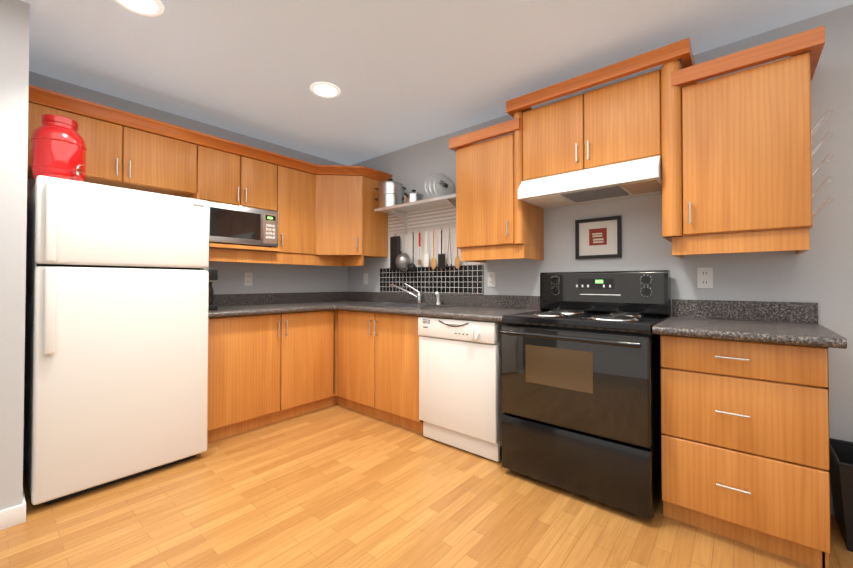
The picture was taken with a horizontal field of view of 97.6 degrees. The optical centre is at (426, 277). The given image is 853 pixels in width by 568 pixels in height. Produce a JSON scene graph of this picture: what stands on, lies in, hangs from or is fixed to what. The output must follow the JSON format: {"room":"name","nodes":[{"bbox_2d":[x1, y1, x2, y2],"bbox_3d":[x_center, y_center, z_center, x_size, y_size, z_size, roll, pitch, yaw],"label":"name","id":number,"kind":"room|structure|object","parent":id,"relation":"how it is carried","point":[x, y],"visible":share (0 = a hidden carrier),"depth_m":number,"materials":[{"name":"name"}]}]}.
{"room":"kitchen","nodes":[
{"label":"kitchen","id":0,"kind":"room"},
{"bbox_2d":[0,0,29,510],"bbox_3d":[-2.234,-0.076,1.938,0.815,2.420,0.170,-1,-1,40],"label":"wall","id":1,"kind":"structure","parent":0,"point":[14,49],"depth_m":1.71,"materials":[{"name":"grey paint"}]},
{"bbox_2d":[0,489,25,530],"bbox_3d":[-2.229,1.091,1.918,0.827,0.085,0.194,-1,-1,40],"label":"baseboard","id":2,"kind":"structure","parent":1,"relation":"attached to","point":[12,516],"depth_m":1.70,"materials":[{"name":"white wood"}]},
{"bbox_2d":[27,71,347,293],"bbox_3d":[-2.820,-0.075,1.969,0.120,2.420,6.120,-1,-1,40],"label":"wall","id":3,"kind":"structure","parent":0,"point":[279,278],"depth_m":3.31,"materials":[{"name":"grey paint"}]},
{"bbox_2d":[27,85,198,199],"bbox_3d":[-2.074,-0.809,2.496,0.346,0.471,0.860,-1,-1,40],"label":"upper cabinet","id":4,"kind":"object","parent":3,"relation":"attached to","point":[125,150],"depth_m":2.40,"materials":[{"name":"brown wood"}]},
{"bbox_2d":[199,133,278,212],"bbox_3d":[-1.599,-0.801,3.058,0.346,0.471,0.613,-1,-1,40],"label":"upper cabinet","id":5,"kind":"object","parent":3,"relation":"attached to","point":[231,173],"depth_m":2.92,"materials":[{"name":"brown wood"}]},
{"bbox_2d":[208,201,277,247],"bbox_3d":[-1.566,-0.401,3.031,0.393,0.300,0.555,-1,-1,40],"label":"microwave","id":6,"kind":"object","parent":5,"relation":"in","point":[236,225],"visible":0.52,"depth_m":2.89,"materials":[{"name":"silver metal"}]},
{"bbox_2d":[244,272,252,285],"bbox_3d":[-1.587,0.013,3.327,0.008,0.118,0.072,-1,-1,40],"label":"electrical outlet","id":7,"kind":"object","parent":3,"relation":"attached to","point":[248,278],"visible":1,"depth_m":3.32,"materials":[{"name":"white plastic"}]},
{"bbox_2d":[255,154,314,256],"bbox_3d":[-1.278,-0.621,3.436,0.346,0.821,0.380,-1,-1,40],"label":"upper cabinet","id":8,"kind":"object","parent":3,"relation":"attached to","point":[296,215],"depth_m":3.30,"materials":[{"name":"brown wood"}]},
{"bbox_2d":[311,169,390,260],"bbox_3d":[-0.840,-0.617,3.731,0.636,0.821,0.636,-1,-1,40],"label":"upper cabinet","id":9,"kind":"object","parent":3,"relation":"attached to","point":[377,222],"depth_m":3.63,"materials":[{"name":"brown wood"}]},
{"bbox_2d":[0,404,852,567],"bbox_3d":[-0.146,1.133,-0.306,7.120,0.060,6.120,-1,-1,40],"label":"floor","id":10,"kind":"structure","parent":0,"point":[336,486],"depth_m":1.75,"materials":[{"name":"laminate"}]},
{"bbox_2d":[23,175,208,504],"bbox_3d":[-1.901,0.323,2.307,0.782,1.628,0.768,-1,-1,40],"label":"fridge","id":11,"kind":"object","parent":10,"relation":"on","point":[116,340],"visible":0.98,"depth_m":2.01,"materials":[{"name":"white metal"}]},
{"bbox_2d":[30,114,86,181],"bbox_3d":[-1.913,-0.667,1.951,0.262,0.338,0.212,-1,-1,40],"label":"jar","id":12,"kind":"object","parent":11,"relation":"on","point":[59,149],"visible":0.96,"depth_m":1.90,"materials":[{"name":"red glass"}]},
{"bbox_2d":[207,310,338,442],"bbox_3d":[-1.356,0.717,3.115,0.616,0.868,1.098,-1,-1,40],"label":"base cabinet","id":13,"kind":"object","parent":10,"relation":"on","point":[265,369],"depth_m":2.85,"materials":[{"name":"brown wood"}]},
{"bbox_2d":[208,292,331,317],"bbox_3d":[-1.386,0.209,3.057,0.659,0.138,1.020,-1,-1,40],"label":"countertop","id":14,"kind":"structure","parent":13,"relation":"on","point":[228,305],"depth_m":3.24,"materials":[{"name":"stone"}]},
{"bbox_2d":[207,269,217,310],"bbox_3d":[-1.619,0.085,2.700,0.230,0.295,0.120,-1,-1,40],"label":"coffee maker","id":15,"kind":"object","parent":14,"relation":"on","point":[213,274],"visible":0.35,"depth_m":2.65,"materials":[{"name":"black plastic"}]},
{"bbox_2d":[335,310,422,432],"bbox_3d":[-0.247,0.718,3.238,1.038,0.868,0.596,-1,-1,40],"label":"base cabinet","id":16,"kind":"object","parent":10,"relation":"on","point":[377,354],"depth_m":2.96,"materials":[{"name":"brown wood"}]},
{"bbox_2d":[332,292,540,321],"bbox_3d":[-0.222,0.210,3.180,2.279,0.138,0.668,-1,-1,40],"label":"countertop","id":17,"kind":"structure","parent":16,"relation":"on","point":[493,308],"depth_m":2.96,"materials":[{"name":"stone"}]},
{"bbox_2d":[349,302,454,308],"bbox_3d":[-0.227,0.315,3.207,0.840,0.164,0.446,-1,-1,40],"label":"sink","id":18,"kind":"object","parent":17,"relation":"in","point":[403,305],"visible":0.29,"depth_m":3.27,"materials":[{"name":"silver metal"}]},
{"bbox_2d":[389,283,439,304],"bbox_3d":[-0.110,0.143,3.399,0.562,0.190,0.120,-1,-1,40],"label":"faucet","id":19,"kind":"object","parent":17,"relation":"on","point":[418,296],"visible":0.98,"depth_m":3.40,"materials":[{"name":"silver metal"}]},
{"bbox_2d":[418,316,505,461],"bbox_3d":[0.360,0.705,2.662,0.620,0.854,0.642,-1,-1,40],"label":"dishwasher","id":20,"kind":"object","parent":10,"relation":"on","point":[460,383],"visible":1,"depth_m":2.41,"materials":[{"name":"white metal"}]},
{"bbox_2d":[500,270,670,518],"bbox_3d":[0.912,0.537,2.155,0.760,1.160,0.708,-1,-1,40],"label":"stove","id":21,"kind":"object","parent":10,"relation":"on","point":[580,385],"visible":1,"depth_m":1.92,"materials":[{"name":"black metal"}]},
{"bbox_2d":[660,335,830,567],"bbox_3d":[1.469,0.698,1.768,0.540,0.868,0.629,-1,-1,40],"label":"base cabinet","id":22,"kind":"object","parent":10,"relation":"on","point":[745,450],"visible":0.96,"depth_m":1.53,"materials":[{"name":"brown wood"}]},
{"bbox_2d":[652,299,846,348],"bbox_3d":[1.466,0.191,1.758,0.594,0.138,0.662,-1,-1,40],"label":"countertop","id":23,"kind":"structure","parent":22,"relation":"on","point":[792,323],"depth_m":1.81,"materials":[{"name":"stone"}]},
{"bbox_2d":[829,438,852,551],"bbox_3d":[1.959,0.945,1.539,0.404,0.367,0.334,-1,-1,40],"label":"trash bin","id":24,"kind":"object","parent":10,"relation":"on","point":[841,464],"visible":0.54,"depth_m":1.58,"materials":[{"name":"black plastic"}]},
{"bbox_2d":[21,0,852,165],"bbox_3d":[-0.146,-1.357,-0.271,7.120,0.080,6.120,-1,-1,40],"label":"ceiling","id":25,"kind":"structure","parent":0,"point":[400,74],"depth_m":2.13,"materials":[{"name":"white paint"}]},
{"bbox_2d":[115,0,163,15],"bbox_3d":[-1.344,-1.284,1.734,0.202,0.006,0.202,-1,-1,40],"label":"recessed light","id":26,"kind":"object","parent":25,"relation":"in","point":[147,7],"visible":1,"depth_m":1.77,"materials":[{"name":"white glass"}]},
{"bbox_2d":[310,82,340,97],"bbox_3d":[-0.689,-1.273,2.542,0.202,0.006,0.202,-1,-1,40],"label":"recessed light","id":27,"kind":"object","parent":25,"relation":"in","point":[326,90],"visible":1,"depth_m":2.53,"materials":[{"name":"white glass"}]},
{"bbox_2d":[348,4,852,514],"bbox_3d":[1.835,-0.076,1.965,7.000,2.420,0.120,-1,-1,40],"label":"wall","id":28,"kind":"structure","parent":0,"point":[820,272],"depth_m":1.96,"materials":[{"name":"grey paint"}]},
{"bbox_2d":[363,273,367,283],"bbox_3d":[-0.647,0.012,3.973,0.072,0.118,0.008,-1,-1,40],"label":"light switch","id":29,"kind":"object","parent":28,"relation":"attached to","point":[365,278],"visible":1,"depth_m":3.97,"materials":[{"name":"white plastic"}]},
{"bbox_2d":[374,194,455,233],"bbox_3d":[-0.030,-0.550,3.283,0.987,0.245,0.274,-1,-1,40],"label":"shelf","id":30,"kind":"object","parent":28,"relation":"attached to","point":[400,211],"visible":0.69,"depth_m":3.31,"materials":[{"name":"white wood"}]},
{"bbox_2d":[375,179,405,207],"bbox_3d":[-0.340,-0.788,3.530,0.274,0.294,0.238,-1,-1,40],"label":"pot","id":31,"kind":"object","parent":30,"relation":"on","point":[390,192],"visible":0.94,"depth_m":3.43,"materials":[{"name":"silver metal"}]},
{"bbox_2d":[390,236,401,269],"bbox_3d":[-0.294,-0.248,3.618,0.153,0.352,0.032,-1,-1,40],"label":"hanging utensil","id":32,"kind":"object","parent":30,"relation":"hanging from","point":[395,251],"visible":0.79,"depth_m":3.61,"materials":[{"name":"black plastic"}]},
{"bbox_2d":[395,233,410,270],"bbox_3d":[-0.238,-0.243,3.511,0.178,0.366,0.098,-1,-1,40],"label":"hanging utensil","id":33,"kind":"object","parent":30,"relation":"hanging from","point":[402,261],"visible":0.98,"depth_m":3.48,"materials":[{"name":"silver metal"}]},
{"bbox_2d":[408,232,415,270],"bbox_3d":[-0.136,-0.242,3.461,0.082,0.370,0.068,-1,-1,40],"label":"hanging utensil","id":34,"kind":"object","parent":30,"relation":"hanging from","point":[411,266],"visible":1,"depth_m":3.44,"materials":[{"name":"black"}]},
{"bbox_2d":[404,190,423,202],"bbox_3d":[-0.131,-0.716,3.326,0.178,0.144,0.227,-1,-1,40],"label":"saucepan","id":35,"kind":"object","parent":30,"relation":"on","point":[413,195],"visible":0.77,"depth_m":3.27,"materials":[{"name":"silver metal"}]},
{"bbox_2d":[418,231,420,264],"bbox_3d":[-0.063,-0.271,3.424,0.044,0.312,0.019,-1,-1,40],"label":"hanging utensil","id":36,"kind":"object","parent":30,"relation":"hanging from","point":[419,261],"visible":1,"depth_m":3.42,"materials":[{"name":"red plastic"}]},
{"bbox_2d":[424,230,428,266],"bbox_3d":[-0.002,-0.262,3.372,0.056,0.332,0.014,-1,-1,40],"label":"hanging utensil","id":37,"kind":"object","parent":30,"relation":"hanging from","point":[426,259],"visible":1,"depth_m":3.37,"materials":[{"name":"white plastic"}]},
{"bbox_2d":[431,229,435,268],"bbox_3d":[0.063,-0.250,3.317,0.058,0.357,0.016,-1,-1,40],"label":"hanging utensil","id":38,"kind":"object","parent":30,"relation":"hanging from","point":[433,263],"visible":1,"depth_m":3.31,"materials":[{"name":"brown wood"}]},
{"bbox_2d":[424,173,444,197],"bbox_3d":[0.102,-0.772,3.180,0.132,0.251,0.220,-1,-1,40],"label":"glass lid","id":39,"kind":"object","parent":30,"relation":"on","point":[427,181],"visible":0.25,"depth_m":3.14,"materials":[{"name":"clear glass"}]},
{"bbox_2d":[429,175,447,196],"bbox_3d":[0.123,-0.756,3.121,0.115,0.217,0.190,-1,-1,40],"label":"glass lid","id":40,"kind":"object","parent":30,"relation":"on","point":[431,184],"visible":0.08,"depth_m":3.09,"materials":[{"name":"clear glass"}]},
{"bbox_2d":[438,228,444,268],"bbox_3d":[0.132,-0.254,3.259,0.076,0.352,0.012,-1,-1,40],"label":"hanging utensil","id":41,"kind":"object","parent":30,"relation":"hanging from","point":[441,260],"visible":1,"depth_m":3.25,"materials":[{"name":"black plastic"}]},
{"bbox_2d":[433,177,453,196],"bbox_3d":[0.144,-0.740,3.063,0.097,0.183,0.161,-1,-1,40],"label":"glass lid","id":42,"kind":"object","parent":30,"relation":"on","point":[443,186],"visible":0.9,"depth_m":3.04,"materials":[{"name":"clear glass"}]},
{"bbox_2d":[447,228,451,266],"bbox_3d":[0.197,-0.259,3.204,0.058,0.343,0.010,-1,-1,40],"label":"hanging utensil","id":43,"kind":"object","parent":30,"relation":"hanging from","point":[448,249],"visible":0.96,"depth_m":3.20,"materials":[{"name":"silver metal"}]},
{"bbox_2d":[455,249,459,268],"bbox_3d":[0.262,-0.253,3.149,0.058,0.357,0.016,-1,-1,40],"label":"hanging utensil","id":44,"kind":"object","parent":30,"relation":"hanging from","point":[457,262],"visible":0.67,"depth_m":3.14,"materials":[{"name":"brown wood"}]},
{"bbox_2d":[380,264,482,293],"bbox_3d":[-0.008,0.020,3.433,1.227,0.245,0.008,-1,-1,40],"label":"tile backsplash","id":45,"kind":"structure","parent":28,"relation":"attached to","point":[463,279],"depth_m":3.34,"materials":[{"name":"black tile"}]},
{"bbox_2d":[388,205,479,267],"bbox_3d":[0.027,-0.366,3.414,1.083,0.523,0.002,-1,-1,40],"label":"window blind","id":46,"kind":"structure","parent":28,"relation":"attached to","point":[445,214],"depth_m":3.41,"materials":[{"name":"white plastic"}]},
{"bbox_2d":[488,272,495,286],"bbox_3d":[0.521,0.014,2.986,0.072,0.118,0.008,-1,-1,40],"label":"electrical outlet","id":47,"kind":"object","parent":28,"relation":"attached to","point":[491,279],"visible":1,"depth_m":2.98,"materials":[{"name":"white plastic"}]},
{"bbox_2d":[453,117,536,252],"bbox_3d":[0.511,-0.630,2.780,0.475,0.822,0.346,-1,-1,40],"label":"upper cabinet","id":48,"kind":"object","parent":28,"relation":"attached to","point":[491,217],"depth_m":2.60,"materials":[{"name":"brown wood"}]},
{"bbox_2d":[517,49,672,181],"bbox_3d":[1.039,-0.901,2.338,0.780,0.532,0.346,-1,-1,40],"label":"upper cabinet","id":49,"kind":"object","parent":28,"relation":"attached to","point":[630,119],"depth_m":2.14,"materials":[{"name":"brown wood"}]},
{"bbox_2d":[518,155,661,208],"bbox_3d":[1.016,-0.566,2.306,0.776,0.131,0.418,-1,-1,40],"label":"range hood","id":50,"kind":"object","parent":49,"relation":"attached to","point":[636,178],"visible":0.85,"depth_m":2.17,"materials":[{"name":"white metal"}]},
{"bbox_2d":[575,215,621,258],"bbox_3d":[1.132,-0.260,2.468,0.284,0.267,0.018,-1,-1,40],"label":"picture frame","id":51,"kind":"object","parent":28,"relation":"attached to","point":[597,238],"visible":1,"depth_m":2.46,"materials":[{"name":"black"}]},
{"bbox_2d":[697,267,712,287],"bbox_3d":[1.569,0.001,2.102,0.072,0.118,0.008,-1,-1,40],"label":"electrical outlet","id":52,"kind":"object","parent":28,"relation":"attached to","point":[704,277],"visible":1,"depth_m":2.10,"materials":[{"name":"white plastic"}]},
{"bbox_2d":[677,28,816,244],"bbox_3d":[1.582,-0.628,1.876,0.462,0.833,0.346,-1,-1,40],"label":"upper cabinet","id":53,"kind":"object","parent":28,"relation":"attached to","point":[733,151],"depth_m":1.73,"materials":[{"name":"brown wood"}]},
{"bbox_2d":[811,109,834,216],"bbox_3d":[1.788,-0.482,1.696,0.072,0.506,0.144,-1,-1,40],"label":"wire rack","id":54,"kind":"object","parent":53,"relation":"attached to","point":[817,168],"visible":0.5,"depth_m":1.66,"materials":[{"name":"silver metal"}]}
]}

